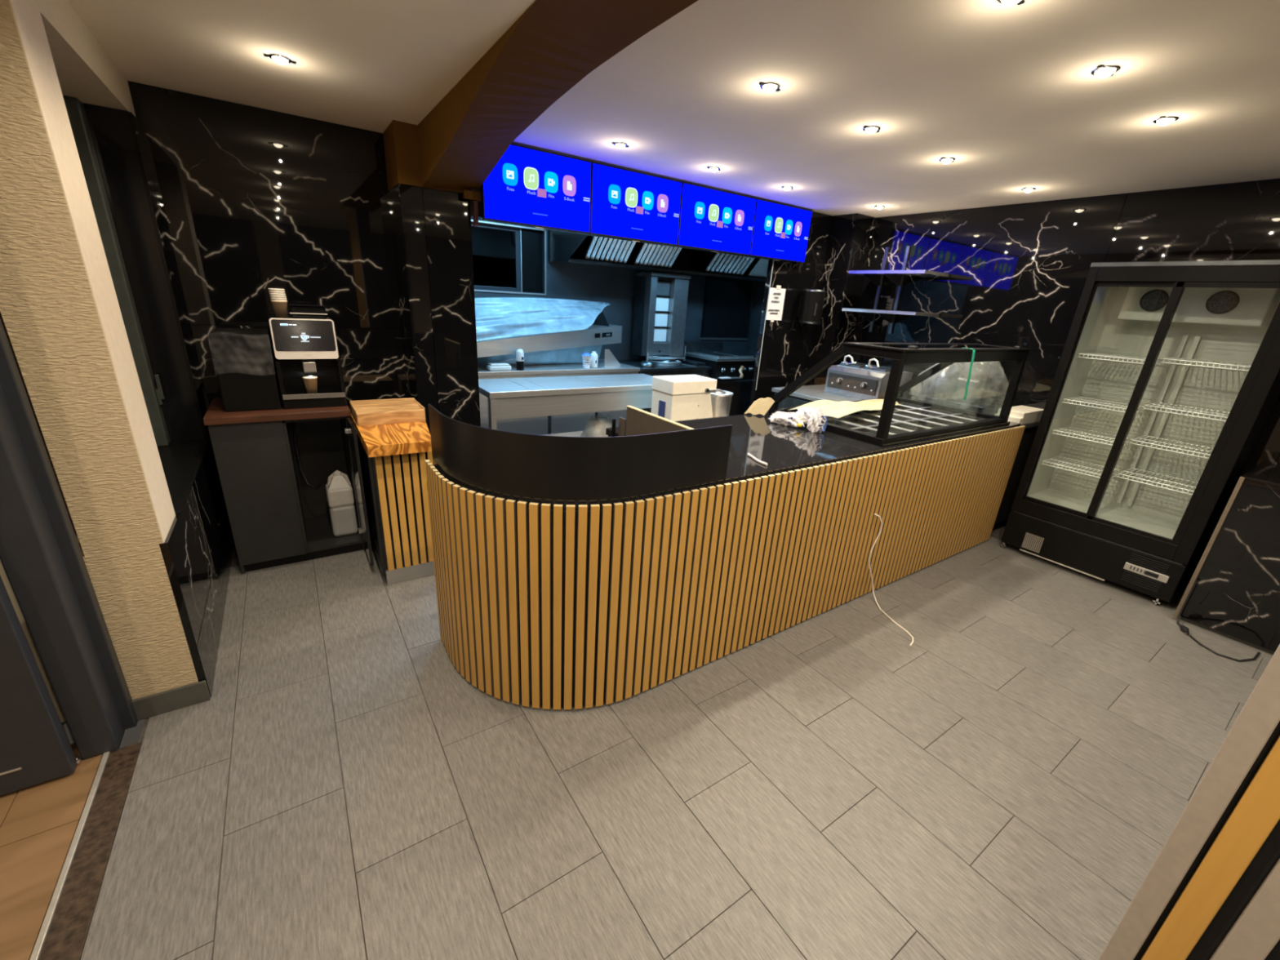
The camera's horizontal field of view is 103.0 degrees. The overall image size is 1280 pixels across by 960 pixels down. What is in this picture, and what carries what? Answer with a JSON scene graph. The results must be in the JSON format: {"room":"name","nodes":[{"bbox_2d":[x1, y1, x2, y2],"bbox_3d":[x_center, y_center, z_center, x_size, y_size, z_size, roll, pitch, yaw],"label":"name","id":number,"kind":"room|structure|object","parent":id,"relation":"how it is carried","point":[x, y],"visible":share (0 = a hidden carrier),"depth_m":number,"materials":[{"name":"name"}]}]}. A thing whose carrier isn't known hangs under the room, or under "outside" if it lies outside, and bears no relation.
{"room":"fast food restaurant","nodes":[
{"label":"fast food restaurant","id":0,"kind":"room"},
{"bbox_2d":[0,560,66,722],"bbox_3d":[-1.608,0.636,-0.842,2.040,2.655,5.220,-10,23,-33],"label":"door frame","id":1,"kind":"structure","parent":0,"point":[2,573],"depth_m":1.90,"materials":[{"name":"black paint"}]},
{"bbox_2d":[38,742,142,959],"bbox_3d":[-0.910,1.647,0.478,0.088,0.051,3.860,-10,23,-33],"label":"door threshold","id":2,"kind":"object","parent":1,"relation":"attached to","point":[67,935],"depth_m":1.57,"materials":[{"name":"brown stone"}]},
{"bbox_2d":[0,729,124,959],"bbox_3d":[-1.199,2.155,-0.923,2.005,0.100,6.500,-10,23,-33],"label":"floor","id":3,"kind":"structure","parent":0,"point":[39,823],"depth_m":1.61,"materials":[{"name":"brown wood"}]},
{"bbox_2d":[29,751,110,959],"bbox_3d":[-0.954,1.652,0.448,0.016,0.056,3.860,-10,23,-33],"label":"trim","id":4,"kind":"structure","parent":3,"relation":"on","point":[49,916],"depth_m":1.56,"materials":[{"name":"metal"}]},
{"bbox_2d":[0,0,234,699],"bbox_3d":[-2.424,-0.550,2.348,0.376,2.655,1.760,-10,23,-33],"label":"wall","id":5,"kind":"structure","parent":0,"point":[150,522],"depth_m":1.86,"materials":[{"name":"paint"}]},
{"bbox_2d":[0,318,137,795],"bbox_3d":[-2.326,-0.165,1.282,1.002,2.655,0.230,-10,23,-33],"label":"door","id":6,"kind":"structure","parent":5,"relation":"in","point":[42,559],"depth_m":1.72,"materials":[{"name":"dark grey painted metal"}]},
{"bbox_2d":[62,95,170,446],"bbox_3d":[-2.477,-0.840,2.278,0.163,1.716,1.200,-10,23,-33],"label":"window","id":7,"kind":"structure","parent":5,"relation":"in","point":[153,397],"depth_m":2.66,"materials":[{"name":"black glass"}]},
{"bbox_2d":[132,680,210,720],"bbox_3d":[-1.956,0.919,2.121,0.243,0.098,0.014,-10,23,-33],"label":"baseboard","id":8,"kind":"structure","parent":5,"relation":"attached to","point":[157,704],"depth_m":2.12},
{"bbox_2d":[127,80,408,418],"bbox_3d":[-2.284,-0.951,3.498,1.960,2.655,0.140,-10,23,-33],"label":"wall","id":9,"kind":"structure","parent":0,"point":[251,200],"depth_m":3.17,"materials":[{"name":"black stone"}]},
{"bbox_2d":[382,120,480,431],"bbox_3d":[-1.508,-1.008,3.792,0.435,2.655,0.510,-10,23,-33],"label":"pillar","id":10,"kind":"structure","parent":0,"point":[431,227],"depth_m":3.45,"materials":[{"name":"black stone"}]},
{"bbox_2d":[462,187,759,257],"bbox_3d":[0.045,-2.174,4.159,2.984,0.525,0.220,-10,23,-33],"label":"wall header","id":11,"kind":"structure","parent":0,"point":[473,195],"depth_m":3.39,"materials":[{"name":"laminate"}]},
{"bbox_2d":[480,142,591,234],"bbox_3d":[-0.707,-2.013,3.533,0.795,0.490,0.074,-10,23,-33],"label":"screen","id":12,"kind":"object","parent":11,"relation":"attached to","point":[538,188],"visible":0.97,"depth_m":3.50,"materials":[{"name":"glass"}]},
{"bbox_2d":[590,160,682,245],"bbox_3d":[-0.032,-2.127,3.971,0.820,0.490,0.074,-10,23,-33],"label":"screen","id":13,"kind":"object","parent":11,"relation":"attached to","point":[633,205],"visible":1,"depth_m":3.92,"materials":[{"name":"glass"}]},
{"bbox_2d":[675,180,756,255],"bbox_3d":[0.662,-2.244,4.422,0.840,0.490,0.074,-10,23,-33],"label":"screen","id":14,"kind":"object","parent":11,"relation":"attached to","point":[714,220],"visible":1,"depth_m":4.37,"materials":[{"name":"glass"}]},
{"bbox_2d":[755,259,773,390],"bbox_3d":[1.265,-1.562,5.171,0.006,1.300,0.006,-10,23,-33],"label":"trim","id":15,"kind":"structure","parent":11,"relation":"attached to","point":[773,260],"depth_m":5.16,"materials":[{"name":"metal"}]},
{"bbox_2d":[747,197,812,262],"bbox_3d":[1.331,-2.357,4.856,0.760,0.490,0.074,-10,23,-33],"label":"screen","id":16,"kind":"object","parent":11,"relation":"attached to","point":[780,230],"visible":1,"depth_m":4.81,"materials":[{"name":"glass"}]},
{"bbox_2d":[474,222,758,359],"bbox_3d":[-0.561,-1.925,6.536,5.450,2.655,0.250,-10,23,-33],"label":"wall","id":17,"kind":"structure","parent":0,"point":[614,286],"depth_m":6.29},
{"bbox_2d":[471,219,546,295],"bbox_3d":[-1.467,-2.424,5.599,0.876,0.690,0.145,-10,23,-33],"label":"window","id":18,"kind":"structure","parent":17,"relation":"in","point":[506,259],"depth_m":5.64,"materials":[{"name":"metal"}]},
{"bbox_2d":[547,230,768,282],"bbox_3d":[0.553,-2.835,6.206,3.200,0.588,0.910,-10,23,-33],"label":"extractor hood","id":19,"kind":"object","parent":17,"relation":"attached to","point":[570,247],"visible":0.39,"depth_m":5.93,"materials":[{"name":"metal"}]},
{"bbox_2d":[700,275,755,340],"bbox_3d":[1.290,-2.509,7.454,0.940,0.885,0.020,-10,23,-33],"label":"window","id":20,"kind":"structure","parent":17,"relation":"in","point":[727,302],"depth_m":7.45,"materials":[{"name":"glass"}]},
{"bbox_2d":[66,0,1279,217],"bbox_3d":[0.906,-1.428,1.252,8.850,0.120,9.950,-10,23,-33],"label":"ceiling","id":21,"kind":"structure","parent":0,"point":[1009,93],"depth_m":2.25,"materials":[{"name":"paint"}]},
{"bbox_2d":[263,53,296,65],"bbox_3d":[-1.609,-1.874,2.279,0.088,0.023,0.103,9,20,15],"label":"recessed light","id":22,"kind":"object","parent":21,"relation":"in","point":[279,59],"visible":1,"depth_m":2.26,"materials":[{"name":"silver metal"}]},
{"bbox_2d":[417,0,697,190],"bbox_3d":[-0.173,-1.453,1.795,0.350,0.343,3.800,-10,23,-33],"label":"beam","id":23,"kind":"structure","parent":21,"relation":"attached to","point":[553,45],"depth_m":2.16,"materials":[{"name":"brown paint"}]},
{"bbox_2d":[611,142,629,148],"bbox_3d":[-0.125,-2.125,3.243,0.088,0.023,0.103,9,20,15],"label":"recessed light","id":24,"kind":"object","parent":21,"relation":"in","point":[619,144],"visible":1,"depth_m":3.22,"materials":[{"name":"silver metal"}]},
{"bbox_2d":[706,166,720,172],"bbox_3d":[0.531,-2.237,3.674,0.088,0.023,0.103,9,20,15],"label":"recessed light","id":25,"kind":"object","parent":21,"relation":"in","point":[713,169],"visible":1,"depth_m":3.65,"materials":[{"name":"silver metal"}]},
{"bbox_2d":[759,81,780,93],"bbox_3d":[0.573,-1.728,2.252,0.088,0.023,0.103,9,20,15],"label":"recessed light","id":26,"kind":"object","parent":21,"relation":"in","point":[770,86],"visible":1,"depth_m":2.23,"materials":[{"name":"silver metal"}]},
{"bbox_2d":[781,186,792,190],"bbox_3d":[1.190,-2.354,4.119,0.088,0.023,0.103,9,20,15],"label":"recessed light","id":27,"kind":"object","parent":21,"relation":"in","point":[785,188],"visible":1,"depth_m":4.10,"materials":[{"name":"silver metal"}]},
{"bbox_2d":[862,125,880,133],"bbox_3d":[1.221,-1.844,2.689,0.088,0.023,0.103,9,20,15],"label":"recessed light","id":28,"kind":"object","parent":21,"relation":"in","point":[868,129],"visible":1,"depth_m":2.67,"materials":[{"name":"silver metal"}]},
{"bbox_2d":[874,205,884,209],"bbox_3d":[2.180,-2.477,4.637,0.088,0.023,0.103,9,20,15],"label":"recessed light","id":29,"kind":"object","parent":21,"relation":"in","point":[878,207],"visible":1,"depth_m":4.62,"materials":[{"name":"silver metal"}]},
{"bbox_2d":[938,157,955,164],"bbox_3d":[1.888,-1.960,3.134,0.088,0.023,0.103,9,20,15],"label":"recessed light","id":30,"kind":"object","parent":21,"relation":"in","point":[944,160],"visible":1,"depth_m":3.12,"materials":[{"name":"silver metal"}]},
{"bbox_2d":[995,0,1024,5],"bbox_3d":[1.110,-1.434,1.519,0.088,0.023,0.103,9,20,15],"label":"recessed light","id":31,"kind":"object","parent":21,"relation":"in","point":[1007,2],"visible":1,"depth_m":1.53,"materials":[{"name":"silver metal"}]},
{"bbox_2d":[1021,187,1035,192],"bbox_3d":[2.826,-2.107,3.709,0.088,0.023,0.103,9,20,15],"label":"recessed light","id":32,"kind":"object","parent":21,"relation":"in","point":[1024,189],"visible":1,"depth_m":3.69,"materials":[{"name":"silver metal"}]},
{"bbox_2d":[1090,64,1120,78],"bbox_3d":[1.760,-1.540,1.929,0.088,0.023,0.103,9,20,15],"label":"recessed light","id":33,"kind":"object","parent":21,"relation":"in","point":[1101,71],"visible":1,"depth_m":1.91,"materials":[{"name":"silver metal"}]},
{"bbox_2d":[1152,115,1179,125],"bbox_3d":[2.417,-1.646,2.345,0.088,0.023,0.103,9,20,15],"label":"recessed light","id":34,"kind":"object","parent":21,"relation":"in","point":[1162,121],"visible":1,"depth_m":2.33,"materials":[{"name":"silver metal"}]},
{"bbox_2d":[80,524,1273,959],"bbox_3d":[1.615,1.025,2.744,6.750,0.100,9.950,-10,23,-33],"label":"floor","id":35,"kind":"structure","parent":0,"point":[1005,782],"depth_m":1.93,"materials":[{"name":"grey tile"}]},
{"bbox_2d":[203,394,373,573],"bbox_3d":[-2.196,0.033,3.240,0.704,0.986,0.955,-10,23,-33],"label":"base cabinet","id":36,"kind":"object","parent":35,"relation":"on","point":[276,518],"visible":0.92,"depth_m":3.11,"materials":[{"name":"laminate"}]},
{"bbox_2d":[203,394,351,425],"bbox_3d":[-2.259,-0.462,3.207,0.704,0.040,0.630,-10,23,-33],"label":"countertop","id":37,"kind":"structure","parent":36,"relation":"on","point":[215,414],"depth_m":2.98,"materials":[{"name":"brown wood"}]},
{"bbox_2d":[208,327,281,412],"bbox_3d":[-2.372,-0.682,3.080,0.274,0.445,0.455,-10,23,-33],"label":"cooler","id":38,"kind":"object","parent":37,"relation":"on","point":[244,362],"visible":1,"depth_m":2.92,"materials":[{"name":"grey"}]},
{"bbox_2d":[268,302,346,408],"bbox_3d":[-2.105,-0.796,3.220,0.334,0.596,0.464,-10,23,-33],"label":"coffee machine","id":39,"kind":"object","parent":37,"relation":"on","point":[304,343],"visible":1,"depth_m":3.09,"materials":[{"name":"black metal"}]},
{"bbox_2d":[267,288,287,318],"bbox_3d":[-2.156,-1.056,3.043,0.086,0.166,0.082,-10,23,-33],"label":"cup stack","id":40,"kind":"object","parent":39,"relation":"on","point":[277,295],"visible":1,"depth_m":3.02,"materials":[{"name":"paper"}]},
{"bbox_2d":[271,300,287,318],"bbox_3d":[-2.156,-1.023,3.056,0.082,0.097,0.082,-10,23,-33],"label":"cup","id":41,"kind":"object","parent":39,"relation":"on","point":[280,307],"depth_m":3.03,"materials":[{"name":"beige paper"}]},
{"bbox_2d":[302,376,317,393],"bbox_3d":[-2.029,-0.578,3.144,0.080,0.113,0.080,-10,23,-33],"label":"paper cup","id":42,"kind":"object","parent":39,"relation":"on","point":[310,382],"visible":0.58,"depth_m":3.12,"materials":[{"name":"paper"}]},
{"bbox_2d":[282,391,346,399],"bbox_3d":[-2.025,-0.533,3.166,0.328,0.031,0.129,-10,23,-33],"label":"drip tray","id":43,"kind":"object","parent":39,"relation":"on","point":[286,395],"depth_m":3.14,"materials":[{"name":"silver metal"}]},
{"bbox_2d":[291,422,332,489],"bbox_3d":[-2.210,-0.177,3.405,0.285,0.494,0.072,9,20,15],"label":"hose","id":44,"kind":"object","parent":36,"relation":"hanging from","point":[292,423],"visible":0.86,"depth_m":3.43,"materials":[{"name":"black rubber"}]},
{"bbox_2d":[324,470,358,536],"bbox_3d":[-2.053,0.147,3.495,0.152,0.454,0.162,-10,23,-33],"label":"canister","id":45,"kind":"object","parent":36,"relation":"in","point":[339,490],"visible":1,"depth_m":3.44,"materials":[{"name":"white plastic"}]},
{"bbox_2d":[351,414,435,585],"bbox_3d":[-1.544,0.090,3.310,0.415,0.908,0.855,-10,23,-33],"label":"counter","id":46,"kind":"object","parent":35,"relation":"on","point":[393,456],"depth_m":3.02,"materials":[{"name":"wood"}]},
{"bbox_2d":[349,397,426,426],"bbox_3d":[-1.646,-0.450,3.325,0.397,0.087,0.375,-10,23,-33],"label":"wooden tray","id":47,"kind":"object","parent":46,"relation":"on","point":[392,411],"visible":1,"depth_m":3.23,"materials":[{"name":"brown wood"}]},
{"bbox_2d":[478,359,639,435],"bbox_3d":[-1.179,-0.818,5.818,2.220,0.980,0.840,-10,23,-33],"label":"countertop","id":48,"kind":"structure","parent":35,"relation":"on","point":[549,424],"depth_m":5.49,"materials":[{"name":"metal"}]},
{"bbox_2d":[486,362,511,370],"bbox_3d":[-1.415,-1.136,5.107,0.230,0.063,0.120,-10,23,-33],"label":"folded cloth","id":49,"kind":"object","parent":48,"relation":"on","point":[500,366],"visible":1,"depth_m":5.06,"materials":[{"name":"white fabric"}]},
{"bbox_2d":[515,349,524,370],"bbox_3d":[-1.217,-1.221,5.169,0.079,0.205,0.078,1,20,-7],"label":"bottle","id":50,"kind":"object","parent":48,"relation":"on","point":[519,353],"visible":1,"depth_m":5.14,"materials":[{"name":"white plastic"}]},
{"bbox_2d":[476,307,622,368],"bbox_3d":[-1.105,-1.570,5.552,2.098,0.618,0.406,-15,27,-42],"label":"shelf","id":51,"kind":"object","parent":48,"relation":"on","point":[562,347],"visible":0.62,"depth_m":5.57,"materials":[{"name":"metal"}]},
{"bbox_2d":[474,297,610,341],"bbox_3d":[-1.024,-1.696,5.383,2.120,0.426,0.342,-16,27,-43],"label":"plastic sheet","id":52,"kind":"object","parent":51,"relation":"on","point":[495,306],"visible":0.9,"depth_m":5.24,"materials":[{"name":"blue"}]},
{"bbox_2d":[582,352,591,368],"bbox_3d":[-0.589,-1.318,5.614,0.110,0.163,0.109,-10,23,-33],"label":"cup","id":53,"kind":"object","parent":48,"relation":"on","point":[586,357],"visible":1,"depth_m":5.58,"materials":[{"name":"white plastic"}]},
{"bbox_2d":[590,351,597,367],"bbox_3d":[-0.517,-1.357,5.725,0.088,0.170,0.092,-10,23,-33],"label":"bottle","id":54,"kind":"object","parent":48,"relation":"on","point":[593,363],"visible":0.92,"depth_m":5.70,"materials":[{"name":"plastic"}]},
{"bbox_2d":[604,349,620,366],"bbox_3d":[-0.314,-1.404,5.858,0.215,0.193,0.006,-10,23,-33],"label":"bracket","id":55,"kind":"object","parent":48,"relation":"on","point":[610,360],"visible":1,"depth_m":5.84,"materials":[{"name":"metal"}]},
{"bbox_2d":[478,373,652,436],"bbox_3d":[-0.599,-0.455,4.898,1.890,0.982,0.650,-10,23,-33],"label":"work table","id":56,"kind":"object","parent":35,"relation":"on","point":[527,397],"visible":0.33,"depth_m":4.46,"materials":[{"name":"metal"}]},
{"bbox_2d":[580,413,616,436],"bbox_3d":[-0.390,-0.523,4.965,0.408,0.235,0.278,-10,23,-33],"label":"bag","id":57,"kind":"object","parent":56,"relation":"on","point":[596,427],"visible":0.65,"depth_m":4.89,"materials":[{"name":"white plastic"}]},
{"bbox_2d":[617,359,711,413],"bbox_3d":[0.214,-1.055,6.741,1.115,0.972,0.810,-10,23,-33],"label":"bench","id":58,"kind":"object","parent":35,"relation":"on","point":[683,369],"visible":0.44,"depth_m":6.33,"materials":[{"name":"metal"}]},
{"bbox_2d":[631,271,690,367],"bbox_3d":[0.248,-2.009,6.370,0.800,1.082,0.650,-10,23,-33],"label":"grill","id":59,"kind":"object","parent":58,"relation":"on","point":[660,303],"visible":1,"depth_m":6.40,"materials":[{"name":"metal"}]},
{"bbox_2d":[673,345,706,365],"bbox_3d":[0.806,-1.716,6.933,0.610,0.224,0.620,-10,23,-33],"label":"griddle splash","id":60,"kind":"object","parent":58,"relation":"on","point":[683,361],"visible":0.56,"depth_m":6.70,"materials":[{"name":"metal"}]},
{"bbox_2d":[684,341,755,416],"bbox_3d":[1.083,-1.255,7.084,0.745,1.220,0.860,-10,23,-33],"label":"gas range","id":61,"kind":"object","parent":35,"relation":"on","point":[726,366],"visible":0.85,"depth_m":6.84,"materials":[{"name":"metal"}]},
{"bbox_2d":[715,378,752,416],"bbox_3d":[1.264,-1.024,6.870,0.690,0.650,0.051,-10,23,-33],"label":"oven","id":62,"kind":"object","parent":61,"relation":"in","point":[741,388],"depth_m":6.89,"materials":[{"name":"metal"}]},
{"bbox_2d":[738,365,744,377],"bbox_3d":[1.345,-1.429,6.738,0.083,0.170,0.032,-10,23,-33],"label":"handle","id":63,"kind":"object","parent":61,"relation":"hanging from","point":[742,367],"visible":1,"depth_m":6.73,"materials":[{"name":"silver metal"}]},
{"bbox_2d":[425,412,1025,709],"bbox_3d":[0.919,0.174,3.372,4.211,0.998,1.040,-10,23,-33],"label":"counter","id":64,"kind":"object","parent":35,"relation":"on","point":[546,603],"depth_m":2.36,"materials":[{"name":"brown wood"}]},
{"bbox_2d":[428,404,732,500],"bbox_3d":[-0.275,-0.169,2.265,1.069,0.248,0.805,-10,23,-33],"label":"shield","id":65,"kind":"object","parent":64,"relation":"on","point":[655,453],"visible":1,"depth_m":1.97,"materials":[{"name":"black metal"}]},
{"bbox_2d":[746,453,768,465],"bbox_3d":[0.592,-0.105,2.587,0.023,0.013,0.177,-4,21,-20],"label":"cable offcut","id":66,"kind":"object","parent":64,"relation":"on","point":[748,454],"visible":1,"depth_m":2.56,"materials":[{"name":"white plastic"}]},
{"bbox_2d":[744,397,774,415],"bbox_3d":[0.852,-0.527,3.628,0.202,0.133,0.011,7,20,10],"label":"paper offcut","id":67,"kind":"object","parent":64,"relation":"on","point":[761,406],"visible":1,"depth_m":3.63,"materials":[{"name":"beige paper"}]},
{"bbox_2d":[768,406,827,432],"bbox_3d":[1.046,-0.429,3.348,0.393,0.165,0.168,21,26,40],"label":"wrapper","id":68,"kind":"object","parent":64,"relation":"on","point":[816,420],"visible":1,"depth_m":3.31,"materials":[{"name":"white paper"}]},
{"bbox_2d":[868,513,913,646],"bbox_3d":[1.520,0.561,2.974,0.135,0.608,0.479,-3,21,-17],"label":"cable","id":69,"kind":"object","parent":64,"relation":"hanging from","point":[874,543],"visible":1,"depth_m":3.14,"materials":[{"name":"white plastic"}]},
{"bbox_2d":[768,342,1031,447],"bbox_3d":[1.898,-0.723,3.709,1.704,0.578,0.909,-10,23,-33],"label":"display case","id":70,"kind":"object","parent":64,"relation":"on","point":[911,420],"visible":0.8,"depth_m":3.45,"materials":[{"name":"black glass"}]},
{"bbox_2d":[790,399,899,417],"bbox_3d":[1.679,-0.571,3.890,1.220,0.075,0.360,-10,23,-33],"label":"paper","id":71,"kind":"object","parent":70,"relation":"in","point":[830,408],"visible":0.8,"depth_m":3.75,"materials":[{"name":"beige paper"}]},
{"bbox_2d":[963,347,975,399],"bbox_3d":[2.120,-0.693,3.336,0.089,0.330,0.075,-10,23,-33],"label":"tape","id":72,"kind":"object","parent":70,"relation":"hanging from","point":[974,350],"visible":1,"depth_m":3.30,"materials":[{"name":"green plastic"}]},
{"bbox_2d":[771,384,1044,528],"bbox_3d":[2.310,-0.290,4.804,1.175,1.075,1.920,-10,23,-33],"label":"countertop","id":73,"kind":"structure","parent":35,"relation":"on","point":[1029,417],"depth_m":4.35,"materials":[{"name":"stone"}]},
{"bbox_2d":[824,355,913,399],"bbox_3d":[2.182,-0.998,4.881,0.537,0.377,0.570,-10,23,-33],"label":"fryer","id":74,"kind":"object","parent":73,"relation":"on","point":[864,381],"visible":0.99,"depth_m":4.75,"materials":[{"name":"grey metal"}]},
{"bbox_2d":[836,355,876,368],"bbox_3d":[2.106,-1.151,4.920,0.439,0.123,0.250,-10,23,-33],"label":"handle","id":75,"kind":"object","parent":74,"relation":"on","point":[844,365],"depth_m":4.87,"materials":[{"name":"white metal"}]},
{"bbox_2d":[860,358,906,373],"bbox_3d":[2.250,-1.071,4.720,0.439,0.123,0.250,-10,23,-33],"label":"handle","id":76,"kind":"object","parent":74,"relation":"on","point":[868,369],"depth_m":4.67,"materials":[{"name":"white metal"}]},
{"bbox_2d":[906,361,1008,414],"bbox_3d":[2.813,-0.892,4.491,0.440,0.513,0.803,-10,23,-33],"label":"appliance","id":77,"kind":"object","parent":73,"relation":"on","point":[951,386],"visible":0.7,"depth_m":4.44,"materials":[{"name":"metal"}]},
{"bbox_2d":[1000,259,1279,604],"bbox_3d":[3.491,-0.341,3.554,0.538,2.146,1.014,-10,23,-33],"label":"fridge","id":78,"kind":"object","parent":35,"relation":"on","point":[1165,387],"visible":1,"depth_m":3.52,"materials":[{"name":"metal"}]},
{"bbox_2d":[1041,455,1124,481],"bbox_3d":[3.350,-0.093,3.848,0.316,0.033,0.428,-10,23,-33],"label":"wire shelf","id":79,"kind":"object","parent":78,"relation":"attached to","point":[1046,460],"depth_m":3.86,"materials":[{"name":"white metal"}]},
{"bbox_2d":[1052,426,1139,448],"bbox_3d":[3.364,-0.322,3.766,0.316,0.033,0.428,-10,23,-33],"label":"wire shelf","id":80,"kind":"object","parent":78,"relation":"attached to","point":[1056,430],"depth_m":3.77,"materials":[{"name":"white metal"}]},
{"bbox_2d":[1062,395,1152,414],"bbox_3d":[3.378,-0.544,3.687,0.316,0.033,0.428,-10,23,-33],"label":"wire shelf","id":81,"kind":"object","parent":78,"relation":"attached to","point":[1066,400],"depth_m":3.69,"materials":[{"name":"white metal"}]},
{"bbox_2d":[1077,352,1171,365],"bbox_3d":[3.397,-0.852,3.578,0.316,0.033,0.428,-10,23,-33],"label":"wire shelf","id":82,"kind":"object","parent":78,"relation":"attached to","point":[1081,356],"depth_m":3.54,"materials":[{"name":"white metal"}]},
{"bbox_2d":[1116,467,1197,495],"bbox_3d":[3.602,0.012,3.487,0.316,0.033,0.443,-10,23,-33],"label":"wire shelf","id":83,"kind":"object","parent":78,"relation":"attached to","point":[1141,473],"depth_m":3.49,"materials":[{"name":"white metal"}]},
{"bbox_2d":[1129,435,1213,458],"bbox_3d":[3.616,-0.218,3.405,0.316,0.033,0.443,-10,23,-33],"label":"wire shelf","id":84,"kind":"object","parent":78,"relation":"attached to","point":[1144,438],"depth_m":3.41,"materials":[{"name":"white metal"}]},
{"bbox_2d":[1143,401,1229,422],"bbox_3d":[3.630,-0.444,3.325,0.316,0.033,0.443,-10,23,-33],"label":"wire shelf","id":85,"kind":"object","parent":78,"relation":"attached to","point":[1157,405],"depth_m":3.32,"materials":[{"name":"white metal"}]},
{"bbox_2d":[1161,357,1251,371],"bbox_3d":[3.648,-0.731,3.223,0.316,0.033,0.443,-10,23,-33],"label":"wire shelf","id":86,"kind":"object","parent":78,"relation":"attached to","point":[1188,361],"depth_m":3.20,"materials":[{"name":"white metal"}]},
{"bbox_2d":[1176,580,1260,662],"bbox_3d":[3.423,0.838,2.996,0.278,0.305,0.365,-10,23,-33],"label":"power cord","id":87,"kind":"object","parent":35,"relation":"on","point":[1184,629],"visible":1,"depth_m":3.11,"materials":[{"name":"rubber"}]},
{"bbox_2d":[1172,462,1279,654],"bbox_3d":[4.319,0.718,2.474,0.664,0.975,2.128,-10,23,-33],"label":"wall ledge","id":88,"kind":"object","parent":35,"relation":"on","point":[1236,595],"visible":0.99,"depth_m":3.00,"materials":[{"name":"black stone"}]},
{"bbox_3d":[0.484,-0.193,4.893,0.830,0.619,0.440,-10,23,-33],"label":"stand","id":89,"kind":"object","parent":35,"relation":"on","visible":0},
{"bbox_2d":[650,374,733,421],"bbox_3d":[0.513,-0.712,4.719,0.795,0.475,0.380,-10,23,-33],"label":"box","id":90,"kind":"object","parent":89,"relation":"on","point":[677,397],"visible":0.78,"depth_m":4.52,"materials":[{"name":"white cardboard"}]},
{"bbox_2d":[711,391,733,417],"bbox_3d":[0.735,-0.689,4.861,0.272,0.276,0.272,-10,23,-33],"label":"cup","id":91,"kind":"object","parent":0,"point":[721,402],"depth_m":4.74,"materials":[{"name":"metal"}]},
{"bbox_2d":[749,281,765,357],"bbox_3d":[2.278,-1.991,7.218,0.120,2.655,2.000,-10,23,-33],"label":"wall","id":92,"kind":"structure","parent":0,"point":[761,286],"depth_m":7.75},
{"bbox_2d":[748,211,832,413],"bbox_3d":[1.688,-1.441,5.570,1.091,2.655,0.065,-10,23,-33],"label":"wall pier","id":93,"kind":"object","parent":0,"point":[787,342],"visible":0.51,"depth_m":5.33,"materials":[{"name":"black stone"}]},
{"bbox_2d":[765,284,786,321],"bbox_3d":[1.376,-1.784,5.158,0.240,0.350,0.006,-10,23,-33],"label":"paper notice","id":94,"kind":"object","parent":93,"relation":"attached to","point":[776,295],"visible":1,"depth_m":5.16,"materials":[{"name":"white paper"}]},
{"bbox_2d":[796,288,826,324],"bbox_3d":[1.785,-1.801,5.300,0.228,0.340,0.233,-10,23,-33],"label":"dispenser","id":95,"kind":"object","parent":93,"relation":"attached to","point":[811,300],"visible":1,"depth_m":5.22,"materials":[{"name":"metal"}]},
{"bbox_2d":[804,213,875,386],"bbox_3d":[2.108,-1.441,5.643,0.314,2.655,0.288,-10,23,-33],"label":"wall","id":96,"kind":"structure","parent":0,"point":[851,235],"depth_m":5.32,"materials":[{"name":"black stone"}]},
{"bbox_2d":[848,178,1279,587],"bbox_3d":[3.980,-0.535,3.425,0.150,2.655,6.350,-10,23,-33],"label":"wall","id":97,"kind":"structure","parent":0,"point":[1018,273],"depth_m":4.20,"materials":[{"name":"black stone"}]},
{"bbox_2d":[841,245,948,333],"bbox_3d":[2.448,-1.831,4.910,0.428,0.820,0.765,-10,23,-33],"label":"wall shelf","id":98,"kind":"object","parent":97,"relation":"attached to","point":[897,277],"visible":1,"depth_m":5.02,"materials":[{"name":"metal"}]},
{"bbox_2d":[1097,644,1279,959],"bbox_3d":[1.147,0.387,0.341,0.160,2.655,0.952,-10,23,-33],"label":"wall","id":99,"kind":"structure","parent":0,"point":[1211,891],"depth_m":0.72,"materials":[{"name":"beige wood"}]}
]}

